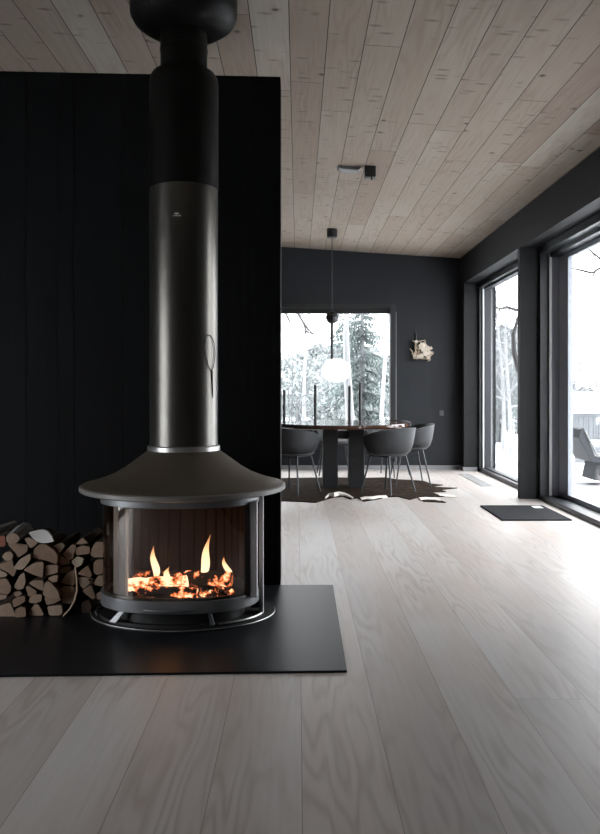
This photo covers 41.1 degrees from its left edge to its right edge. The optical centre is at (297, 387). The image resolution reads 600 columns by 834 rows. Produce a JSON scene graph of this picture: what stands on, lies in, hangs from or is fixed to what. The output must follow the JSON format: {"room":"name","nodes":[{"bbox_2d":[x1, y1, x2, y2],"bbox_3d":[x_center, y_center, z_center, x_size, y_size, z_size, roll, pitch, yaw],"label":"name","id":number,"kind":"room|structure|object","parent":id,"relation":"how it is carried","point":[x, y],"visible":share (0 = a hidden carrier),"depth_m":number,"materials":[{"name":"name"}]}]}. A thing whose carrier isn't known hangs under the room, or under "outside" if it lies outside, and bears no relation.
{"room":"living room","nodes":[
{"label":"living room","id":0,"kind":"room"},
{"bbox_2d":[8,535,38,556],"bbox_3d":[-1.460,0.846,4.329,0.106,0.076,0.320,0,0,0],"label":"log","id":1,"kind":"object","parent":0,"point":[20,548],"visible":0.58,"depth_m":4.17,"materials":[{"name":"brown wood"}]},
{"bbox_2d":[6,522,32,543],"bbox_3d":[-1.487,0.775,4.265,0.097,0.079,0.272,0,0,-7],"label":"log","id":2,"kind":"object","parent":1,"relation":"on","point":[21,531],"visible":0.96,"depth_m":4.20,"materials":[{"name":"brown wood"}]},
{"bbox_2d":[0,71,280,584],"bbox_3d":[-2.153,-0.382,4.958,4.094,3.165,0.245,0,0,0],"label":"wall partition","id":3,"kind":"structure","parent":0,"point":[74,147],"depth_m":4.84,"materials":[{"name":"wood"}]},
{"bbox_2d":[0,469,599,833],"bbox_3d":[-0.770,1.275,4.200,7.260,0.150,16.000,0,0,0],"label":"floor","id":4,"kind":"structure","parent":0,"point":[467,700],"depth_m":2.94,"materials":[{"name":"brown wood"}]},
{"bbox_2d":[0,585,346,676],"bbox_3d":[-1.194,1.195,4.051,2.812,0.010,1.573,0,0,0],"label":"hearth slab","id":5,"kind":"object","parent":4,"relation":"on","point":[303,633],"visible":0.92,"depth_m":3.70,"materials":[{"name":"stone"}]},
{"bbox_2d":[0,594,22,615],"bbox_3d":[-1.530,1.154,4.325,0.117,0.071,0.320,0,0,0],"label":"log","id":6,"kind":"object","parent":5,"relation":"on","point":[6,607],"visible":0.53,"depth_m":4.17,"materials":[{"name":"brown wood"}]},
{"bbox_2d":[0,589,16,599],"bbox_3d":[-1.548,1.087,4.313,0.080,0.044,0.320,0,0,0],"label":"log","id":7,"kind":"object","parent":6,"relation":"on","point":[2,596],"visible":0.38,"depth_m":4.16,"materials":[{"name":"wood"}]},
{"bbox_2d":[0,570,24,593],"bbox_3d":[-1.539,1.030,4.315,0.100,0.085,0.320,0,0,0],"label":"log","id":8,"kind":"object","parent":7,"relation":"on","point":[7,583],"visible":0.5,"depth_m":4.16,"materials":[{"name":"wood"}]},
{"bbox_2d":[0,569,8,576],"bbox_3d":[-1.550,0.963,4.321,0.076,0.056,0.320,0,0,0],"label":"log","id":9,"kind":"object","parent":8,"relation":"on","point":[3,573],"visible":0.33,"depth_m":4.16,"materials":[{"name":"brown wood"}]},
{"bbox_2d":[0,549,33,575],"bbox_3d":[-1.523,0.938,4.324,0.116,0.087,0.320,0,0,0],"label":"log","id":10,"kind":"object","parent":9,"relation":"on","point":[8,566],"visible":0.52,"depth_m":4.16,"materials":[{"name":"wood"}]},
{"bbox_2d":[2,549,16,560],"bbox_3d":[-1.508,0.874,4.315,0.058,0.049,0.320,0,0,0],"label":"log","id":11,"kind":"object","parent":10,"relation":"on","point":[9,555],"visible":0.51,"depth_m":4.16,"materials":[{"name":"brown wood"}]},
{"bbox_2d":[0,528,13,546],"bbox_3d":[-1.555,0.801,4.324,0.067,0.064,0.320,0,0,0],"label":"log","id":12,"kind":"object","parent":11,"relation":"on","point":[3,542],"visible":0.44,"depth_m":4.17,"materials":[{"name":"brown wood"}]},
{"bbox_2d":[0,521,17,531],"bbox_3d":[-1.595,0.756,4.351,0.054,0.052,0.132,0,0,39],"label":"log","id":13,"kind":"object","parent":12,"relation":"on","point":[13,524],"visible":0.94,"depth_m":4.35,"materials":[{"name":"wood"}]},
{"bbox_2d":[12,591,30,606],"bbox_3d":[-1.452,1.111,4.318,0.068,0.060,0.320,0,0,0],"label":"log","id":14,"kind":"object","parent":6,"relation":"on","point":[22,598],"visible":0.55,"depth_m":4.16,"materials":[{"name":"brown wood"}]},
{"bbox_2d":[14,587,25,596],"bbox_3d":[-1.460,1.073,4.329,0.044,0.029,0.320,0,0,0],"label":"log","id":15,"kind":"object","parent":14,"relation":"on","point":[19,592],"visible":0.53,"depth_m":4.17,"materials":[{"name":"brown wood"}]},
{"bbox_2d":[14,571,37,589],"bbox_3d":[-1.450,1.007,4.329,0.062,0.090,0.320,0,0,0],"label":"log","id":16,"kind":"object","parent":15,"relation":"on","point":[23,580],"visible":0.63,"depth_m":4.17,"materials":[{"name":"brown wood"}]},
{"bbox_2d":[14,551,37,569],"bbox_3d":[-1.427,0.900,4.300,0.086,0.082,0.320,0,0,0],"label":"log","id":17,"kind":"object","parent":16,"relation":"on","point":[25,561],"visible":0.7,"depth_m":4.14,"materials":[{"name":"brown wood"}]},
{"bbox_2d":[15,599,35,616],"bbox_3d":[-1.439,1.162,4.306,0.059,0.056,0.320,0,0,0],"label":"log","id":18,"kind":"object","parent":5,"relation":"on","point":[23,609],"visible":0.6,"depth_m":4.15,"materials":[{"name":"wood"}]},
{"bbox_2d":[29,599,48,615],"bbox_3d":[-1.365,1.157,4.330,0.081,0.062,0.320,0,0,0],"label":"log","id":19,"kind":"object","parent":5,"relation":"on","point":[40,608],"visible":0.62,"depth_m":4.17,"materials":[{"name":"wood"}]},
{"bbox_2d":[29,590,44,602],"bbox_3d":[-1.368,1.099,4.326,0.072,0.048,0.320,0,0,0],"label":"log","id":20,"kind":"object","parent":19,"relation":"on","point":[39,596],"visible":0.52,"depth_m":4.17,"materials":[{"name":"wood"}]},
{"bbox_2d":[26,584,40,595],"bbox_3d":[-1.388,1.058,4.325,0.059,0.057,0.320,0,0,0],"label":"log","id":21,"kind":"object","parent":20,"relation":"on","point":[31,590],"visible":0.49,"depth_m":4.17,"materials":[{"name":"wood"}]},
{"bbox_2d":[29,574,52,590],"bbox_3d":[-1.359,1.026,4.314,0.077,0.056,0.320,0,0,0],"label":"log","id":22,"kind":"object","parent":21,"relation":"on","point":[38,582],"visible":0.53,"depth_m":4.16,"materials":[{"name":"wood"}]},
{"bbox_2d":[24,559,49,576],"bbox_3d":[-1.369,0.942,4.305,0.103,0.084,0.320,0,0,0],"label":"log","id":23,"kind":"object","parent":22,"relation":"on","point":[37,568],"visible":0.58,"depth_m":4.14,"materials":[{"name":"wood"}]},
{"bbox_2d":[47,599,66,615],"bbox_3d":[-1.266,1.158,4.327,0.081,0.056,0.320,0,0,0],"label":"log","id":24,"kind":"object","parent":5,"relation":"on","point":[59,607],"visible":0.57,"depth_m":4.17,"materials":[{"name":"brown wood"}]},
{"bbox_2d":[45,596,62,604],"bbox_3d":[-1.278,1.107,4.328,0.086,0.050,0.320,0,0,0],"label":"log","id":25,"kind":"object","parent":24,"relation":"on","point":[48,600],"visible":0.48,"depth_m":4.17,"materials":[{"name":"brown wood"}]},
{"bbox_2d":[43,575,64,597],"bbox_3d":[-1.277,1.044,4.298,0.089,0.091,0.320,0,0,0],"label":"log","id":26,"kind":"object","parent":25,"relation":"on","point":[51,589],"visible":0.6,"depth_m":4.14,"materials":[{"name":"brown wood"}]},
{"bbox_2d":[48,571,67,581],"bbox_3d":[-1.272,0.991,4.314,0.051,0.038,0.320,0,0,0],"label":"log","id":27,"kind":"object","parent":26,"relation":"on","point":[55,577],"visible":0.61,"depth_m":4.16,"materials":[{"name":"brown wood"}]},
{"bbox_2d":[45,562,64,575],"bbox_3d":[-1.281,0.948,4.321,0.069,0.057,0.320,0,0,0],"label":"log","id":28,"kind":"object","parent":27,"relation":"on","point":[51,568],"visible":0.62,"depth_m":4.16,"materials":[{"name":"brown wood"}]},
{"bbox_2d":[33,533,70,563],"bbox_3d":[-1.315,0.863,4.320,0.134,0.105,0.320,0,0,0],"label":"log","id":29,"kind":"object","parent":28,"relation":"on","point":[48,552],"visible":0.77,"depth_m":4.16,"materials":[{"name":"brown wood"}]},
{"bbox_2d":[25,527,55,547],"bbox_3d":[-1.386,0.803,4.311,0.068,0.056,0.320,0,0,0],"label":"log","id":30,"kind":"object","parent":29,"relation":"on","point":[30,541],"visible":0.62,"depth_m":4.15,"materials":[{"name":"brown wood"}]},
{"bbox_2d":[29,529,53,542],"bbox_3d":[-1.336,0.776,4.200,0.137,0.060,0.121,0,0,0],"label":"log","id":31,"kind":"object","parent":29,"relation":"on","point":[41,536],"visible":1,"depth_m":4.17,"materials":[{"name":"white wood"}]},
{"bbox_2d":[54,532,80,551],"bbox_3d":[-1.256,0.841,4.371,0.061,0.056,0.330,0,0,0],"label":"log","id":32,"kind":"object","parent":29,"relation":"on","point":[65,543],"visible":0.93,"depth_m":4.30,"materials":[{"name":"brown wood"}]},
{"bbox_2d":[59,555,77,564],"bbox_3d":[-1.230,0.909,4.380,0.059,0.052,0.330,0,0,0],"label":"log","id":33,"kind":"object","parent":28,"relation":"on","point":[64,561],"visible":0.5,"depth_m":4.21,"materials":[{"name":"brown wood"}]},
{"bbox_2d":[63,539,80,559],"bbox_3d":[-1.204,0.866,4.379,0.069,0.086,0.330,0,0,0],"label":"log","id":34,"kind":"object","parent":33,"relation":"on","point":[70,553],"visible":0.57,"depth_m":4.21,"materials":[{"name":"brown wood"}]},
{"bbox_2d":[63,566,77,616],"bbox_3d":[-1.176,1.054,4.141,0.034,0.246,0.083,0,0,37],"label":"strap","id":35,"kind":"object","parent":5,"relation":"on","point":[68,610],"visible":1,"depth_m":4.15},
{"bbox_2d":[66,593,87,612],"bbox_3d":[-1.189,1.165,4.384,0.075,0.050,0.300,0,0,0],"label":"log","id":36,"kind":"object","parent":5,"relation":"on","point":[76,608],"visible":0.56,"depth_m":4.24,"materials":[{"name":"brown wood"}]},
{"bbox_2d":[62,581,83,603],"bbox_3d":[-1.205,1.088,4.368,0.076,0.098,0.330,0,0,0],"label":"log","id":37,"kind":"object","parent":36,"relation":"on","point":[69,591],"visible":0.56,"depth_m":4.20,"materials":[{"name":"brown wood"}]},
{"bbox_2d":[61,558,90,585],"bbox_3d":[-1.209,0.997,4.367,0.074,0.083,0.330,0,0,0],"label":"log","id":38,"kind":"object","parent":37,"relation":"on","point":[69,578],"visible":0.67,"depth_m":4.20,"materials":[{"name":"brown wood"}]},
{"bbox_2d":[60,563,74,573],"bbox_3d":[-1.225,0.959,4.383,0.060,0.040,0.330,0,0,0],"label":"log","id":39,"kind":"object","parent":38,"relation":"on","point":[68,567],"visible":0.54,"depth_m":4.22,"materials":[{"name":"brown wood"}]},
{"bbox_2d":[81,596,100,612],"bbox_3d":[-1.120,1.156,4.383,0.053,0.067,0.300,0,0,0],"label":"log","id":40,"kind":"object","parent":5,"relation":"on","point":[88,604],"visible":0.71,"depth_m":4.23,"materials":[{"name":"brown wood"}]},
{"bbox_2d":[83,583,102,598],"bbox_3d":[-1.100,1.075,4.377,0.067,0.076,0.330,0,0,0],"label":"log","id":41,"kind":"object","parent":40,"relation":"on","point":[91,590],"visible":0.53,"depth_m":4.21,"materials":[{"name":"brown wood"}]},
{"bbox_2d":[79,574,97,587],"bbox_3d":[-1.118,1.027,4.387,0.082,0.065,0.330,0,0,0],"label":"log","id":42,"kind":"object","parent":41,"relation":"on","point":[84,582],"visible":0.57,"depth_m":4.22,"materials":[{"name":"brown wood"}]},
{"bbox_2d":[78,557,98,576],"bbox_3d":[-1.119,0.966,4.369,0.073,0.059,0.330,0,0,0],"label":"log","id":43,"kind":"object","parent":42,"relation":"on","point":[87,571],"visible":0.66,"depth_m":4.21,"materials":[{"name":"brown wood"}]},
{"bbox_2d":[72,552,91,566],"bbox_3d":[-1.161,0.916,4.377,0.065,0.059,0.330,0,0,0],"label":"log","id":44,"kind":"object","parent":43,"relation":"on","point":[79,560],"visible":0.64,"depth_m":4.21,"materials":[{"name":"brown wood"}]},
{"bbox_2d":[75,534,102,554],"bbox_3d":[-1.137,0.857,4.383,0.081,0.052,0.330,0,0,0],"label":"log","id":45,"kind":"object","parent":44,"relation":"on","point":[86,548],"visible":0.64,"depth_m":4.22,"materials":[{"name":"brown wood"}]},
{"bbox_2d":[76,527,102,543],"bbox_3d":[-1.139,0.807,4.382,0.062,0.033,0.330,0,0,0],"label":"log","id":46,"kind":"object","parent":45,"relation":"on","point":[90,536],"visible":1,"depth_m":4.32,"materials":[{"name":"brown wood"}]},
{"bbox_2d":[88,574,99,584],"bbox_3d":[-1.089,1.019,4.365,0.028,0.028,0.330,0,0,0],"label":"log","id":47,"kind":"object","parent":41,"relation":"on","point":[91,581],"visible":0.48,"depth_m":4.21,"materials":[{"name":"brown wood"}]},
{"bbox_2d":[96,590,100,598],"bbox_3d":[-1.040,1.091,4.384,0.050,0.051,0.330,0,0,0],"label":"log","id":48,"kind":"object","parent":40,"relation":"on","point":[98,594],"visible":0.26,"depth_m":4.22,"materials":[{"name":"brown wood"}]},
{"bbox_2d":[94,573,102,585],"bbox_3d":[-1.044,1.014,4.371,0.060,0.062,0.330,0,0,0],"label":"log","id":49,"kind":"object","parent":48,"relation":"on","point":[99,580],"visible":0.34,"depth_m":4.21,"materials":[{"name":"brown wood"}]},
{"bbox_2d":[93,557,102,574],"bbox_3d":[-1.046,0.942,4.375,0.063,0.085,0.330,0,0,0],"label":"log","id":50,"kind":"object","parent":49,"relation":"on","point":[98,564],"visible":0.46,"depth_m":4.21,"materials":[{"name":"brown wood"}]},
{"bbox_2d":[91,537,102,556],"bbox_3d":[-1.054,0.851,4.380,0.080,0.084,0.330,0,0,0],"label":"log","id":51,"kind":"object","parent":50,"relation":"on","point":[97,549],"visible":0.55,"depth_m":4.21,"materials":[{"name":"brown wood"}]},
{"bbox_2d":[79,0,284,632],"bbox_3d":[-0.609,-0.455,4.270,1.083,3.290,1.083,0,0,0],"label":"wood stove","id":52,"kind":"object","parent":5,"relation":"on","point":[184,494],"visible":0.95,"depth_m":4.11,"materials":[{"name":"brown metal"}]},
{"bbox_2d":[133,570,183,577],"bbox_3d":[-0.726,0.993,4.192,0.270,0.078,0.078,0,0,12],"label":"log","id":53,"kind":"object","parent":52,"relation":"in","point":[138,573],"visible":0.38,"depth_m":4.17,"materials":[{"name":"black wood"}]},
{"bbox_2d":[129,585,234,597],"bbox_3d":[-0.581,1.029,4.053,0.525,0.061,0.246,0,0,0],"label":"embers","id":54,"kind":"object","parent":52,"relation":"on","point":[217,589],"visible":0.46,"depth_m":4.02,"materials":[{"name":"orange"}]},
{"bbox_2d":[128,575,188,592],"bbox_3d":[-0.707,0.988,4.034,0.307,0.085,0.077,0,0,-4],"label":"log","id":55,"kind":"object","parent":54,"relation":"on","point":[137,584],"visible":0.74,"depth_m":4.01,"materials":[{"name":"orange wood"}]},
{"bbox_2d":[150,552,159,575],"bbox_3d":[-0.728,0.887,4.080,0.050,0.173,0.018,0,0,0],"label":"flame","id":56,"kind":"object","parent":55,"relation":"on","point":[155,566],"visible":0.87,"depth_m":4.07,"materials":[{"name":"yellow"}]},
{"bbox_2d":[164,570,169,576],"bbox_3d":[-0.665,0.947,4.060,0.036,0.086,0.015,0,0,0],"label":"flame","id":57,"kind":"object","parent":55,"relation":"on","point":[166,573],"visible":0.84,"depth_m":4.05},
{"bbox_2d":[144,585,197,597],"bbox_3d":[-0.628,1.010,3.962,0.261,0.066,0.064,0,0,2],"label":"log","id":58,"kind":"object","parent":54,"relation":"on","point":[150,591],"visible":0.98,"depth_m":3.94,"materials":[{"name":"black wood"}]},
{"bbox_2d":[183,570,233,587],"bbox_3d":[-0.459,0.975,4.095,0.281,0.094,0.088,0,0,25],"label":"log","id":59,"kind":"object","parent":54,"relation":"on","point":[195,577],"visible":0.93,"depth_m":4.07,"materials":[{"name":"black wood"}]},
{"bbox_2d":[201,544,209,572],"bbox_3d":[-0.475,0.866,4.100,0.055,0.236,0.020,0,0,0],"label":"flame","id":60,"kind":"object","parent":59,"relation":"on","point":[205,561],"visible":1,"depth_m":4.09,"materials":[{"name":"yellow"}]},
{"bbox_2d":[222,561,231,571],"bbox_3d":[-0.360,0.913,4.080,0.053,0.112,0.014,0,0,0],"label":"flame","id":61,"kind":"object","parent":59,"relation":"on","point":[226,567],"visible":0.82,"depth_m":4.08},
{"bbox_2d":[81,450,283,495],"bbox_3d":[-0.609,0.431,4.270,1.076,0.207,1.076,0,0,0],"label":"hood","id":62,"kind":"object","parent":52,"relation":"attached to","point":[155,472],"depth_m":3.99,"materials":[{"name":"black metal"}]},
{"bbox_2d":[312,419,347,475],"bbox_3d":[0.499,0.817,11.043,0.636,0.747,0.559,0,0,-2],"label":"dining chair","id":63,"kind":"object","parent":4,"relation":"on","point":[341,441],"visible":0.23,"depth_m":10.93,"materials":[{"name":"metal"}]},
{"bbox_2d":[281,477,455,502],"bbox_3d":[0.583,1.173,9.507,2.631,0.051,2.319,0,0,0],"label":"cowhide rug","id":64,"kind":"object","parent":4,"relation":"on","point":[374,488],"visible":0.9,"depth_m":9.29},
{"bbox_2d":[281,428,320,495],"bbox_3d":[-0.073,0.817,9.082,0.636,0.747,0.559,0,0,36],"label":"dining chair","id":65,"kind":"object","parent":64,"relation":"on","point":[295,443],"visible":0.75,"depth_m":8.85,"materials":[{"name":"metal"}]},
{"bbox_2d":[281,420,409,487],"bbox_3d":[0.545,0.811,9.920,1.670,0.766,1.670,0,0,0],"label":"dining table","id":66,"kind":"object","parent":64,"relation":"on","point":[332,430],"visible":0.89,"depth_m":9.50,"materials":[{"name":"brown wood"}]},
{"bbox_2d":[283,390,285,421],"bbox_3d":[-0.174,0.221,10.150,0.044,0.415,0.044,0,0,0],"label":"candlestick","id":67,"kind":"object","parent":66,"relation":"on","point":[284,391],"visible":1,"depth_m":10.14,"materials":[{"name":"metal"}]},
{"bbox_2d":[314,384,316,421],"bbox_3d":[0.215,0.189,9.950,0.044,0.478,0.044,0,0,0],"label":"candlestick","id":68,"kind":"object","parent":66,"relation":"on","point":[315,385],"visible":1,"depth_m":9.94,"materials":[{"name":"metal"}]},
{"bbox_2d":[348,385,350,422],"bbox_3d":[0.631,0.196,9.800,0.044,0.465,0.044,0,0,0],"label":"candlestick","id":69,"kind":"object","parent":66,"relation":"on","point":[349,386],"visible":0.99,"depth_m":9.79,"materials":[{"name":"metal"}]},
{"bbox_2d":[358,382,361,421],"bbox_3d":[0.777,0.173,10.000,0.044,0.509,0.044,0,0,0],"label":"candlestick","id":70,"kind":"object","parent":66,"relation":"on","point":[360,383],"visible":1,"depth_m":9.99,"materials":[{"name":"metal"}]},
{"bbox_2d":[360,428,415,495],"bbox_3d":[1.051,0.817,9.104,0.559,0.747,0.636,0,0,44],"label":"dining chair","id":71,"kind":"object","parent":64,"relation":"on","point":[398,442],"visible":1,"depth_m":8.89,"materials":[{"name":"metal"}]},
{"bbox_2d":[391,423,434,485],"bbox_3d":[1.423,0.817,9.982,0.559,0.747,0.636,0,0,-4],"label":"dining chair","id":72,"kind":"object","parent":64,"relation":"on","point":[422,440],"visible":0.6,"depth_m":9.77,"materials":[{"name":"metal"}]},
{"bbox_2d":[365,420,410,477],"bbox_3d":[1.233,0.817,10.879,0.636,0.747,0.559,0,0,36],"label":"dining chair","id":73,"kind":"object","parent":4,"relation":"on","point":[366,431],"visible":0.12,"depth_m":11.01,"materials":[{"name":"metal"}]},
{"bbox_2d":[460,474,492,485],"bbox_3d":[2.312,1.196,10.450,0.145,0.008,1.400,0,0,0],"label":"floor vent","id":74,"kind":"object","parent":4,"relation":"in","point":[474,479],"visible":1,"depth_m":10.33,"materials":[{"name":"metal"}]},
{"bbox_2d":[480,505,571,520],"bbox_3d":[2.160,1.192,7.660,0.630,0.015,0.880,0,0,0],"label":"doormat","id":75,"kind":"object","parent":4,"relation":"on","point":[503,512],"visible":1,"depth_m":7.56,"materials":[{"name":"fabric"}]},
{"bbox_2d":[0,0,599,257],"bbox_3d":[-0.570,-2.221,4.225,7.860,0.731,16.250,0,0,0],"label":"ceiling","id":76,"kind":"structure","parent":0,"point":[465,112],"depth_m":5.42,"materials":[{"name":"brown wood"}]},
{"bbox_2d":[322,228,350,382],"bbox_3d":[0.493,-1.060,10.300,0.378,1.979,0.360,0,0,0],"label":"pendant lamp","id":77,"kind":"object","parent":76,"relation":"hanging from","point":[336,370],"visible":1,"depth_m":10.21,"materials":[{"name":"glass"}]},
{"bbox_2d":[337,165,360,172],"bbox_3d":[0.475,-2.031,7.420,0.224,0.047,0.120,0,0,0],"label":"ceiling vent","id":78,"kind":"object","parent":76,"relation":"in","point":[345,169],"visible":1,"depth_m":7.37,"materials":[{"name":"grey metal"}]},
{"bbox_2d":[364,165,375,179],"bbox_3d":[0.661,-1.968,7.348,0.100,0.136,0.103,0,0,0],"label":"ceiling spotlight","id":79,"kind":"object","parent":76,"relation":"attached to","point":[369,170],"visible":1,"depth_m":7.30,"materials":[{"name":"metal"}]},
{"bbox_2d":[281,247,459,464],"bbox_3d":[-0.770,-0.580,12.000,7.260,3.560,0.300,0,0,0],"label":"wall","id":80,"kind":"structure","parent":0,"point":[424,290],"depth_m":11.85,"materials":[{"name":"paint"}]},
{"bbox_2d":[281,308,389,429],"bbox_3d":[0.145,-0.282,11.960,2.590,1.805,0.100,0,0,0],"label":"window","id":81,"kind":"structure","parent":80,"relation":"in","point":[283,310],"depth_m":11.91,"materials":[{"name":"black metal"}]},
{"bbox_2d":[281,304,395,464],"bbox_3d":[0.147,-0.051,11.832,2.595,2.389,0.035,0,0,0],"label":"trim","id":82,"kind":"structure","parent":80,"relation":"attached to","point":[392,307],"depth_m":11.82,"materials":[{"name":"wood"}]},
{"bbox_2d":[281,465,458,468],"bbox_3d":[-0.900,1.173,11.841,6.600,0.055,0.018,0,0,0],"label":"baseboard","id":83,"kind":"structure","parent":80,"relation":"attached to","point":[282,466],"depth_m":11.83,"materials":[{"name":"wood"}]},
{"bbox_2d":[410,331,433,361],"bbox_3d":[1.821,-0.615,11.789,0.358,0.455,0.116,0,0,0],"label":"wall ornament","id":84,"kind":"object","parent":80,"relation":"attached to","point":[424,347],"visible":1,"depth_m":11.74,"materials":[{"name":"metal"}]},
{"bbox_2d":[460,147,599,498],"bbox_3d":[2.630,-0.359,4.025,0.460,3.118,15.650,0,0,0],"label":"wall","id":85,"kind":"structure","parent":0,"point":[574,198],"depth_m":8.65,"materials":[{"name":"paint"}]},
{"bbox_2d":[459,465,476,470],"bbox_3d":[2.488,1.173,11.693,0.204,0.055,0.274,0,0,0],"label":"baseboard","id":86,"kind":"structure","parent":85,"relation":"attached to","point":[462,468],"depth_m":11.56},
{"bbox_2d":[479,260,517,488],"bbox_3d":[2.688,-0.160,10.155,0.155,2.720,2.830,0,0,0],"label":"window","id":87,"kind":"structure","parent":85,"relation":"in","point":[509,272],"depth_m":11.47,"materials":[{"name":"black metal"}]},
{"bbox_2d":[539,212,599,526],"bbox_3d":[2.730,-0.160,6.525,0.260,2.720,4.250,0,0,0],"label":"window","id":88,"kind":"structure","parent":85,"relation":"in","point":[556,256],"depth_m":8.54,"materials":[{"name":"black metal"}]},
{"label":"outside","id":89,"kind":"structure","parent":0,"visible":0},
{"bbox_2d":[286,417,599,462],"bbox_3d":[10.000,1.530,20.000,100.000,0.340,80.000,0,0,0],"label":"ground","id":90,"kind":"structure","parent":89,"point":[501,457],"depth_m":17.13,"materials":[{"name":"snow"}]},
{"bbox_2d":[285,314,317,335],"bbox_3d":[-0.322,-1.140,14.959,1.438,5.007,0.352,0,0,0],"label":"bare tree","id":91,"kind":"object","parent":90,"relation":"on","point":[309,331],"visible":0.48,"depth_m":14.98,"materials":[{"name":"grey plant"}]},
{"bbox_2d":[281,350,325,420],"bbox_3d":[-0.142,0.285,17.013,1.560,2.189,1.572,0,0,0],"label":"shrub","id":92,"kind":"object","parent":90,"relation":"on","point":[298,391],"visible":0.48,"depth_m":16.80,"materials":[{"name":"plant"}]},
{"bbox_2d":[302,314,309,419],"bbox_3d":[0.552,-1.094,16.513,1.422,4.911,1.305,0,0,0],"label":"bare tree","id":93,"kind":"object","parent":90,"relation":"on","point":[308,320],"visible":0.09,"depth_m":16.48,"materials":[{"name":"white plant"}]},
{"bbox_2d":[283,341,344,419],"bbox_3d":[0.502,0.090,20.009,1.759,2.552,1.778,0,0,0],"label":"shrub","id":94,"kind":"object","parent":90,"relation":"on","point":[327,385],"visible":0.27,"depth_m":19.89,"materials":[{"name":"plant"}]},
{"bbox_2d":[313,403,357,419],"bbox_3d":[0.694,0.829,15.212,1.089,1.133,1.101,0,0,0],"label":"shrub","id":95,"kind":"object","parent":90,"relation":"on","point":[340,412],"visible":0.11,"depth_m":15.05,"materials":[{"name":"plant"}]},
{"bbox_2d":[343,314,354,419],"bbox_3d":[0.706,-0.841,13.826,1.423,4.408,1.148,0,0,-18],"label":"bare tree","id":96,"kind":"object","parent":90,"relation":"on","point":[346,352],"visible":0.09,"depth_m":13.86,"materials":[{"name":"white plant"}]},
{"bbox_2d":[310,314,388,419],"bbox_3d":[1.488,-0.720,18.398,2.495,5.080,2.291,0,0,-42],"label":"conifer tree","id":97,"kind":"object","parent":90,"relation":"on","point":[357,338],"visible":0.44,"depth_m":18.41,"materials":[{"name":"plant"}]},
{"bbox_2d":[315,314,385,417],"bbox_3d":[1.604,-1.343,24.861,2.926,6.044,2.836,0,0,0],"label":"conifer tree","id":98,"kind":"object","parent":90,"relation":"on","point":[339,330],"visible":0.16,"depth_m":24.96,"materials":[{"name":"plant"}]},
{"bbox_2d":[379,314,388,420],"bbox_3d":[1.768,-1.101,15.222,1.713,4.922,1.344,0,0,-18],"label":"bare tree","id":99,"kind":"object","parent":90,"relation":"on","point":[381,417],"visible":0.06,"depth_m":15.47,"materials":[{"name":"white plant"}]},
{"bbox_2d":[281,325,599,417],"bbox_3d":[2.995,-0.967,39.499,54.174,4.733,5.992,0,0,0],"label":"hills","id":100,"kind":"structure","parent":90,"relation":"on","point":[322,351],"depth_m":39.63,"materials":[{"name":"plant"}]},
{"bbox_2d":[496,335,517,442],"bbox_3d":[4.964,0.015,19.999,1.837,2.700,1.863,0,0,0],"label":"shrub","id":101,"kind":"object","parent":90,"relation":"on","point":[498,400],"visible":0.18,"depth_m":19.86,"materials":[{"name":"plant"}]},
{"bbox_2d":[496,285,517,451],"bbox_3d":[4.437,-0.934,17.049,2.373,4.592,2.337,0,0,13],"label":"frosted tree","id":102,"kind":"object","parent":90,"relation":"on","point":[503,431],"visible":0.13,"depth_m":16.97,"materials":[{"name":"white plant"}]},
{"bbox_2d":[496,328,517,433],"bbox_3d":[6.408,-0.225,23.600,1.846,3.180,1.871,0,0,0],"label":"shrub","id":103,"kind":"object","parent":90,"relation":"on","point":[516,403],"visible":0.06,"depth_m":23.45,"materials":[{"name":"plant"}]},
{"bbox_2d":[496,307,517,426],"bbox_3d":[6.943,-0.683,27.009,2.419,4.098,2.488,0,0,0],"label":"shrub","id":104,"kind":"object","parent":90,"relation":"on","point":[500,307],"visible":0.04,"depth_m":26.88,"materials":[{"name":"plant"}]},
{"bbox_2d":[496,280,575,454],"bbox_3d":[4.617,-0.835,16.529,3.049,4.392,2.028,0,0,-44],"label":"frosted tree","id":105,"kind":"object","parent":90,"relation":"on","point":[508,399],"visible":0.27,"depth_m":16.17,"materials":[{"name":"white plant"}]},
{"bbox_2d":[496,463,599,504],"bbox_3d":[4.630,1.298,5.100,3.539,0.115,16.200,0,0,0],"label":"terrace","id":106,"kind":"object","parent":90,"relation":"on","point":[587,489],"visible":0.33,"depth_m":10.50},
{"bbox_2d":[496,277,517,372],"bbox_3d":[3.301,-1.240,12.444,1.076,5.205,0.265,0,0,-26],"label":"bare tree","id":107,"kind":"object","parent":106,"relation":"on","point":[513,342],"visible":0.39,"depth_m":12.57,"materials":[{"name":"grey plant"}]},
{"bbox_2d":[573,426,599,480],"bbox_3d":[3.818,0.868,10.350,0.593,0.744,0.688,0,0,0],"label":"lounge chair","id":108,"kind":"object","parent":106,"relation":"on","point":[582,449],"visible":0.71,"depth_m":10.15,"materials":[{"name":"fabric"}]},
{"bbox_2d":[573,246,599,290],"bbox_3d":[3.737,-1.010,9.607,1.188,4.506,0.215,0,0,0],"label":"bare tree","id":109,"kind":"object","parent":106,"relation":"on","point":[590,250],"visible":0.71,"depth_m":9.59,"materials":[{"name":"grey plant"}]},
{"bbox_2d":[573,392,599,439],"bbox_3d":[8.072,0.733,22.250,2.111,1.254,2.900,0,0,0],"label":"house","id":110,"kind":"structure","parent":90,"relation":"on","point":[586,405],"depth_m":21.00,"materials":[{"name":"white"}]},
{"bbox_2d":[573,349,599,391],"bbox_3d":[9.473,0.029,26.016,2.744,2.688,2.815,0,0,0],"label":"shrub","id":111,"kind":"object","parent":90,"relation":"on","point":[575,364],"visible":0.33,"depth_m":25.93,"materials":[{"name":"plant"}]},
{"bbox_2d":[574,444,599,462],"bbox_3d":[5.508,1.173,13.850,1.292,0.374,0.500,0,0,0],"label":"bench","id":112,"kind":"object","parent":90,"relation":"on","point":[596,446],"visible":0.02,"depth_m":13.72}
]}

